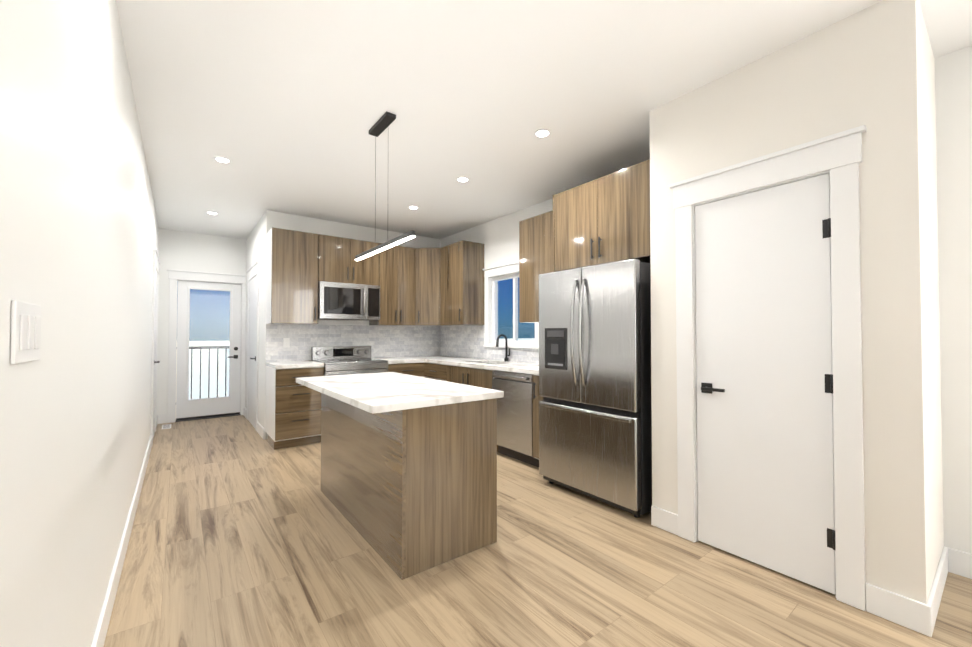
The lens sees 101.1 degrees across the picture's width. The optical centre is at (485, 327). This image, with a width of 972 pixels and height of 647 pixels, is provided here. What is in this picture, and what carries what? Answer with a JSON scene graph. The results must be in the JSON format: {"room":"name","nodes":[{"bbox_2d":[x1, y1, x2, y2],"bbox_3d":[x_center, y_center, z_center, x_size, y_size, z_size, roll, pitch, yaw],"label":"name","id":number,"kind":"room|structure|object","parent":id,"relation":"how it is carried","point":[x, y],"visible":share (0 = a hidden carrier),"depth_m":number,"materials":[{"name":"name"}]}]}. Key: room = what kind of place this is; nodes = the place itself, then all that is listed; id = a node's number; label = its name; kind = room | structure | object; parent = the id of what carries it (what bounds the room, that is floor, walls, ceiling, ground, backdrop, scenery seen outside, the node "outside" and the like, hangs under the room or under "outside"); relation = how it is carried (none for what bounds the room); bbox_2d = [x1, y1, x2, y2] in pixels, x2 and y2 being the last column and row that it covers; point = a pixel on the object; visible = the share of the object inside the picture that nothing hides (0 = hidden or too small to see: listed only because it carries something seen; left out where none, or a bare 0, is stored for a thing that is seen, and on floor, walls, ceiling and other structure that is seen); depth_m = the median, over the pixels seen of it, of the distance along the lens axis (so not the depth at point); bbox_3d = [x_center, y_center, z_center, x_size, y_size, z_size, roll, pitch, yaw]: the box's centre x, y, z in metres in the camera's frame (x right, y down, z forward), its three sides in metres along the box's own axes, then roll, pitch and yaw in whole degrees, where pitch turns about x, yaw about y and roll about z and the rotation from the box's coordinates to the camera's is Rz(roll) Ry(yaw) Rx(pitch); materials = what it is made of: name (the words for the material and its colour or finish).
{"room":"kitchen","nodes":[
{"label":"kitchen","id":0,"kind":"room"},
{"bbox_2d":[0,0,158,646],"bbox_3d":[-2.717,-0.073,3.050,0.120,2.740,6.570,1,-1,-37],"label":"wall","id":1,"kind":"structure","parent":0,"point":[79,235],"depth_m":1.02,"materials":[{"name":"white paint"}]},
{"bbox_2d":[10,300,40,364],"bbox_3d":[-0.896,0.009,0.784,0.010,0.116,0.164,1,-1,-37],"label":"switch plate","id":2,"kind":"object","parent":1,"relation":"attached to","point":[25,345],"visible":0.98,"depth_m":0.76,"materials":[{"name":"white plastic"}]},
{"bbox_2d":[91,436,151,646],"bbox_3d":[-2.188,1.224,2.445,0.017,0.125,5.028,1,-1,-37],"label":"baseboard","id":3,"kind":"structure","parent":1,"relation":"attached to","point":[106,611],"depth_m":1.99,"materials":[{"name":"white wood"}]},
{"bbox_2d":[150,249,160,445],"bbox_3d":[-4.003,0.229,4.851,0.038,2.197,1.026,1,-1,-37],"label":"door frame","id":4,"kind":"structure","parent":1,"relation":"attached to","point":[156,261],"depth_m":4.47,"materials":[{"name":"white wood"}]},
{"bbox_2d":[153,268,159,437],"bbox_3d":[-3.991,0.305,4.858,0.062,2.029,0.794,1,-1,-37],"label":"door","id":5,"kind":"structure","parent":1,"relation":"in","point":[155,362],"depth_m":4.90,"materials":[{"name":"white wood"}]},
{"bbox_2d":[156,228,245,418],"bbox_3d":[-4.164,-0.023,6.004,1.180,2.740,0.120,1,-1,-37],"label":"wall","id":6,"kind":"structure","parent":0,"point":[183,250],"depth_m":5.77,"materials":[{"name":"white paint"}]},
{"bbox_2d":[156,415,162,426],"bbox_3d":[-4.439,1.274,5.404,0.040,0.125,0.464,1,-1,-37],"label":"baseboard","id":7,"kind":"structure","parent":6,"relation":"attached to","point":[159,418],"depth_m":5.59,"materials":[{"name":"white wood"}]},
{"bbox_2d":[167,269,245,422],"bbox_3d":[-4.137,0.260,5.996,1.028,2.173,0.157,1,-1,-37],"label":"door frame","id":8,"kind":"structure","parent":6,"relation":"attached to","point":[174,276],"depth_m":5.76,"materials":[{"name":"white wood"}]},
{"bbox_2d":[176,281,240,420],"bbox_3d":[-4.125,0.326,5.980,0.784,2.013,0.104,1,-1,-37],"label":"back door","id":9,"kind":"structure","parent":6,"relation":"in","point":[187,408],"depth_m":5.96,"materials":[{"name":"white wood"}]},
{"bbox_2d":[245,213,264,426],"bbox_3d":[-3.181,-0.030,5.593,0.120,2.740,1.730,1,-1,-37],"label":"wall","id":10,"kind":"structure","parent":0,"point":[255,245],"depth_m":5.13,"materials":[{"name":"white paint"}]},
{"bbox_2d":[248,275,256,427],"bbox_3d":[-3.264,0.317,5.543,0.062,2.029,0.794,1,-1,-37],"label":"door","id":11,"kind":"structure","parent":10,"relation":"in","point":[252,350],"depth_m":5.55,"materials":[{"name":"white wood"}]},
{"bbox_2d":[246,261,259,430],"bbox_3d":[-3.253,0.241,5.552,0.038,2.197,1.026,1,-1,-37],"label":"door frame","id":12,"kind":"structure","parent":10,"relation":"attached to","point":[253,270],"depth_m":5.21,"materials":[{"name":"white wood"}]},
{"bbox_2d":[257,422,264,439],"bbox_3d":[-2.791,1.267,4.953,0.014,0.125,0.514,1,-1,-37],"label":"baseboard","id":13,"kind":"structure","parent":10,"relation":"attached to","point":[261,431],"depth_m":4.89,"materials":[{"name":"white wood"}]},
{"bbox_2d":[263,210,439,438],"bbox_3d":[-1.662,-0.030,5.593,2.530,2.740,0.120,1,-1,-37],"label":"wall","id":14,"kind":"structure","parent":0,"point":[274,219],"depth_m":5.23,"materials":[{"name":"white paint"}]},
{"bbox_2d":[266,227,317,324],"bbox_3d":[-2.312,-0.591,4.786,0.500,1.085,0.380,1,-1,-37],"label":"upper cabinet","id":15,"kind":"object","parent":14,"relation":"attached to","point":[292,279],"visible":1,"depth_m":4.65,"materials":[{"name":"brown wood"}]},
{"bbox_2d":[318,234,378,285],"bbox_3d":[-1.809,-0.842,5.176,0.760,0.571,0.380,1,-1,-37],"label":"upper cabinet","id":16,"kind":"object","parent":14,"relation":"attached to","point":[337,262],"visible":0.81,"depth_m":5.01,"materials":[{"name":"brown wood"}]},
{"bbox_2d":[318,281,379,320],"bbox_3d":[-1.785,-0.330,5.136,0.756,0.446,0.458,1,-1,-37],"label":"over-the-range microwave","id":17,"kind":"object","parent":16,"relation":"attached to","point":[342,301],"visible":1,"depth_m":4.97,"materials":[{"name":"grey metal"}]},
{"bbox_2d":[266,324,437,361],"bbox_3d":[-1.682,0.191,5.490,2.370,0.453,0.009,1,-1,-37],"label":"backsplash","id":18,"kind":"structure","parent":14,"relation":"attached to","point":[414,341],"depth_m":5.39,"materials":[{"name":"tile"}]},
{"bbox_2d":[283,338,289,346],"bbox_3d":[-2.441,0.181,4.896,0.070,0.115,0.007,1,-1,-37],"label":"outlet","id":19,"kind":"object","parent":18,"relation":"attached to","point":[286,342],"visible":1,"depth_m":4.89,"materials":[{"name":"white plastic"}]},
{"bbox_2d":[369,243,414,325],"bbox_3d":[-1.295,-0.578,5.566,0.528,1.085,0.380,1,-1,-37],"label":"upper cabinet","id":20,"kind":"object","parent":14,"relation":"attached to","point":[397,281],"visible":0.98,"depth_m":5.44,"materials":[{"name":"brown wood"}]},
{"bbox_2d":[414,248,446,325],"bbox_3d":[-0.778,-0.574,5.830,0.606,1.085,0.590,1,-1,-37],"label":"upper cabinet","id":21,"kind":"object","parent":14,"relation":"attached to","point":[427,286],"visible":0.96,"depth_m":5.58,"materials":[{"name":"brown wood"}]},
{"bbox_2d":[104,415,971,646],"bbox_3d":[-1.248,1.317,1.261,7.120,0.100,11.320,1,-1,-37],"label":"floor","id":22,"kind":"structure","parent":0,"point":[244,533],"depth_m":2.02,"materials":[{"name":"brown wood"}]},
{"bbox_2d":[162,424,170,428],"bbox_3d":[-4.318,1.333,5.410,0.100,0.006,0.300,1,-1,-37],"label":"floor vent","id":23,"kind":"object","parent":22,"relation":"in","point":[167,426],"visible":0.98,"depth_m":5.40,"materials":[{"name":"white metal"}]},
{"bbox_2d":[265,366,323,449],"bbox_3d":[-2.229,0.885,4.654,0.498,0.878,0.650,1,-1,-37],"label":"base cabinet","id":24,"kind":"object","parent":22,"relation":"on","point":[292,413],"visible":0.73,"depth_m":4.42,"materials":[{"name":"brown wood"}]},
{"bbox_2d":[266,360,323,368],"bbox_3d":[-2.237,0.424,4.671,0.501,0.040,0.626,1,-1,-37],"label":"countertop","id":25,"kind":"structure","parent":24,"relation":"on","point":[283,364],"depth_m":4.52,"materials":[{"name":"stone"}]},
{"bbox_2d":[311,346,387,375],"bbox_3d":[-1.695,0.782,5.000,0.760,1.095,0.708,1,-1,-37],"label":"range","id":26,"kind":"object","parent":22,"relation":"on","point":[341,360],"visible":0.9,"depth_m":4.99,"materials":[{"name":"grey metal"}]},
{"bbox_2d":[388,362,424,376],"bbox_3d":[-0.971,0.901,5.619,1.138,0.878,0.650,1,-1,-37],"label":"base cabinet","id":27,"kind":"object","parent":22,"relation":"on","point":[415,369],"visible":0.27,"depth_m":5.23,"materials":[{"name":"brown wood"}]},
{"bbox_2d":[372,357,422,363],"bbox_3d":[-1.231,0.437,5.444,0.503,0.040,0.626,1,-1,-37],"label":"countertop","id":28,"kind":"structure","parent":27,"relation":"on","point":[391,360],"depth_m":5.26,"materials":[{"name":"stone"}]},
{"bbox_2d":[321,392,496,579],"bbox_3d":[-0.615,0.859,2.820,0.653,0.869,1.470,1,-1,-37],"label":"kitchen island","id":29,"kind":"object","parent":22,"relation":"on","point":[408,476],"depth_m":2.25,"materials":[{"name":"brown wood"}]},
{"bbox_2d":[296,372,503,415],"bbox_3d":[-0.693,0.403,2.767,0.815,0.037,1.570,1,-1,-37],"label":"island countertop","id":30,"kind":"structure","parent":29,"relation":"on","point":[384,391],"depth_m":2.42,"materials":[{"name":"white stone"}]},
{"bbox_2d":[424,362,497,451],"bbox_3d":[-0.158,0.890,4.961,0.650,0.878,1.485,1,-1,-37],"label":"base cabinet","id":31,"kind":"object","parent":22,"relation":"on","point":[477,377],"visible":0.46,"depth_m":4.67,"materials":[{"name":"brown wood"}]},
{"bbox_2d":[414,356,538,374],"bbox_3d":[-0.072,0.428,4.868,0.636,0.040,2.949,1,-1,-37],"label":"countertop","id":32,"kind":"structure","parent":31,"relation":"on","point":[521,367],"depth_m":4.59,"materials":[{"name":"stone"}]},
{"bbox_2d":[496,334,509,360],"bbox_3d":[0.207,0.241,4.831,0.188,0.332,0.089,1,-1,-37],"label":"faucet","id":33,"kind":"object","parent":32,"relation":"on","point":[497,345],"visible":1,"depth_m":4.86,"materials":[{"name":"black"}]},
{"bbox_2d":[492,370,538,466],"bbox_3d":[0.461,0.879,4.118,0.598,0.872,0.596,1,-1,-37],"label":"dishwasher","id":34,"kind":"object","parent":22,"relation":"on","point":[515,422],"visible":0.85,"depth_m":3.91,"materials":[{"name":"grey metal"}]},
{"bbox_2d":[533,374,542,459],"bbox_3d":[0.742,0.871,3.789,0.650,0.878,0.258,1,-1,-37],"label":"cabinet filler","id":35,"kind":"object","parent":22,"relation":"on","point":[537,398],"visible":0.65,"depth_m":3.67,"materials":[{"name":"brown"}]},
{"bbox_2d":[539,259,651,517],"bbox_3d":[1.002,0.422,3.230,0.870,1.755,0.904,1,-1,-37],"label":"fridge","id":36,"kind":"object","parent":22,"relation":"on","point":[595,425],"visible":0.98,"depth_m":2.89,"materials":[{"name":"grey metal"}]},
{"bbox_2d":[116,0,971,238],"bbox_3d":[-1.248,-1.523,1.308,7.120,0.100,11.320,1,-1,-37],"label":"ceiling","id":37,"kind":"structure","parent":0,"point":[283,106],"depth_m":2.45,"materials":[{"name":"white paint"}]},
{"bbox_2d":[206,211,217,214],"bbox_3d":[-3.356,-1.409,4.908,0.124,0.006,0.124,1,-1,-37],"label":"recessed light","id":38,"kind":"object","parent":37,"relation":"in","point":[212,213],"visible":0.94,"depth_m":4.91,"materials":[{"name":"white plastic"}]},
{"bbox_2d":[214,156,230,162],"bbox_3d":[-2.248,-1.434,3.414,0.124,0.006,0.124,1,-1,-37],"label":"recessed light","id":39,"kind":"object","parent":37,"relation":"in","point":[221,159],"visible":1,"depth_m":3.40,"materials":[{"name":"white"}]},
{"bbox_2d":[375,142,375,214],"bbox_3d":[-0.749,-1.051,2.835,0.070,0.511,0.006,1,-1,-37],"label":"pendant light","id":40,"kind":"object","parent":37,"relation":"hanging from","point":[375,142],"depth_m":2.90,"materials":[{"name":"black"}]},
{"bbox_2d":[369,111,395,136],"bbox_3d":[-0.686,-1.392,2.758,0.070,0.109,0.442,1,-1,-37],"label":"ceiling canopy","id":41,"kind":"object","parent":37,"relation":"hanging from","point":[382,124],"depth_m":2.79,"materials":[{"name":"black metal"}]},
{"bbox_2d":[355,230,414,260],"bbox_3d":[-0.689,-0.545,2.748,0.070,0.049,0.985,1,-1,-37],"label":"pendant light","id":42,"kind":"object","parent":37,"relation":"hanging from","point":[409,235],"depth_m":2.71,"materials":[{"name":"black"}]},
{"bbox_2d":[408,206,418,209],"bbox_3d":[-0.852,-1.412,4.700,0.124,0.006,0.124,1,-1,-37],"label":"recessed light","id":43,"kind":"object","parent":37,"relation":"in","point":[413,207],"visible":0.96,"depth_m":4.68,"materials":[{"name":"white plastic"}]},
{"bbox_2d":[456,177,468,181],"bbox_3d":[-0.222,-1.426,3.847,0.124,0.006,0.124,1,-1,-37],"label":"recessed light","id":44,"kind":"object","parent":37,"relation":"in","point":[462,179],"visible":1,"depth_m":3.84,"materials":[{"name":"white plastic"}]},
{"bbox_2d":[534,129,550,137],"bbox_3d":[0.417,-1.441,2.964,0.124,0.006,0.124,1,-1,-37],"label":"recessed light","id":45,"kind":"object","parent":37,"relation":"in","point":[540,133],"visible":1,"depth_m":2.96,"materials":[{"name":"white plastic"}]},
{"bbox_2d":[440,45,971,553],"bbox_3d":[2.116,-0.080,2.649,0.120,2.740,9.150,1,-1,-37],"label":"wall","id":46,"kind":"structure","parent":0,"point":[498,239],"depth_m":2.11,"materials":[{"name":"white paint"}]},
{"bbox_2d":[441,240,483,325],"bbox_3d":[-0.340,-0.580,5.444,0.380,1.085,0.550,1,-1,-37],"label":"upper cabinet","id":47,"kind":"object","parent":46,"relation":"attached to","point":[462,283],"visible":1,"depth_m":5.26,"materials":[{"name":"brown wood"}]},
{"bbox_2d":[438,325,538,363],"bbox_3d":[0.176,0.183,5.062,0.011,0.453,2.949,1,-1,-37],"label":"backsplash","id":48,"kind":"structure","parent":46,"relation":"attached to","point":[453,341],"depth_m":5.53,"materials":[{"name":"tile"}]},
{"bbox_2d":[483,261,538,348],"bbox_3d":[0.332,-0.274,4.934,0.143,1.035,1.056,1,-1,-37],"label":"kitchen window","id":49,"kind":"structure","parent":46,"relation":"in","point":[515,294],"depth_m":5.14,"materials":[{"name":"white plastic"}]},
{"bbox_2d":[519,210,552,322],"bbox_3d":[0.703,-0.603,4.085,0.380,1.085,0.736,1,-1,-37],"label":"upper cabinet","id":50,"kind":"object","parent":46,"relation":"attached to","point":[535,247],"visible":0.44,"depth_m":4.11,"materials":[{"name":"brown wood"}]},
{"bbox_2d":[553,159,649,271],"bbox_3d":[1.104,0.062,3.329,0.650,2.480,0.930,1,-1,-37],"label":"upper cabinet","id":51,"kind":"object","parent":46,"relation":"attached to","point":[603,219],"visible":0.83,"depth_m":3.10,"materials":[{"name":"brown wood"}]},
{"bbox_2d":[955,549,971,578],"bbox_3d":[3.624,1.192,0.548,0.017,0.125,3.953,1,-1,-37],"label":"baseboard","id":52,"kind":"structure","parent":46,"relation":"attached to","point":[963,560],"depth_m":2.06,"materials":[{"name":"white wood"}]},
{"bbox_2d":[649,0,943,603],"bbox_3d":[1.761,-0.084,2.398,0.750,2.740,1.217,1,-1,-37],"label":"wall","id":53,"kind":"structure","parent":0,"point":[871,68],"depth_m":1.83,"materials":[{"name":"white paint"}]},
{"bbox_2d":[695,173,835,593],"bbox_3d":[1.459,0.263,2.159,0.093,2.017,0.642,1,-1,-37],"label":"pantry door","id":54,"kind":"structure","parent":53,"relation":"in","point":[765,462],"depth_m":2.12,"materials":[{"name":"white wood"}]},
{"bbox_2d":[669,125,866,610],"bbox_3d":[1.485,0.186,2.186,0.137,2.193,0.908,1,-1,-37],"label":"door frame","id":55,"kind":"structure","parent":53,"relation":"attached to","point":[838,156],"depth_m":1.89,"materials":[{"name":"white wood"}]},
{"bbox_2d":[919,546,954,636],"bbox_3d":[2.114,1.215,1.870,0.724,0.125,0.017,1,-1,-37],"label":"baseboard","id":56,"kind":"structure","parent":53,"relation":"attached to","point":[928,612],"depth_m":1.78,"materials":[{"name":"white wood"}]},
{"label":"outside","id":57,"kind":"structure","parent":0,"visible":0},
{"bbox_2d":[176,338,534,398],"bbox_3d":[0.059,3.792,-0.223,600.000,0.100,600.000,1,-1,-37],"label":"ground","id":58,"kind":"structure","parent":57,"point":[204,369],"depth_m":43.09,"materials":[{"name":"white"}]},
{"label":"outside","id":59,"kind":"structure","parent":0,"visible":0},
{"bbox_2d":[189,346,228,398],"bbox_3d":[-4.222,0.763,6.098,1.370,0.970,0.040,1,-1,-37],"label":"railing","id":60,"kind":"object","parent":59,"point":[204,347],"depth_m":6.09,"materials":[{"name":"black"}]}
]}

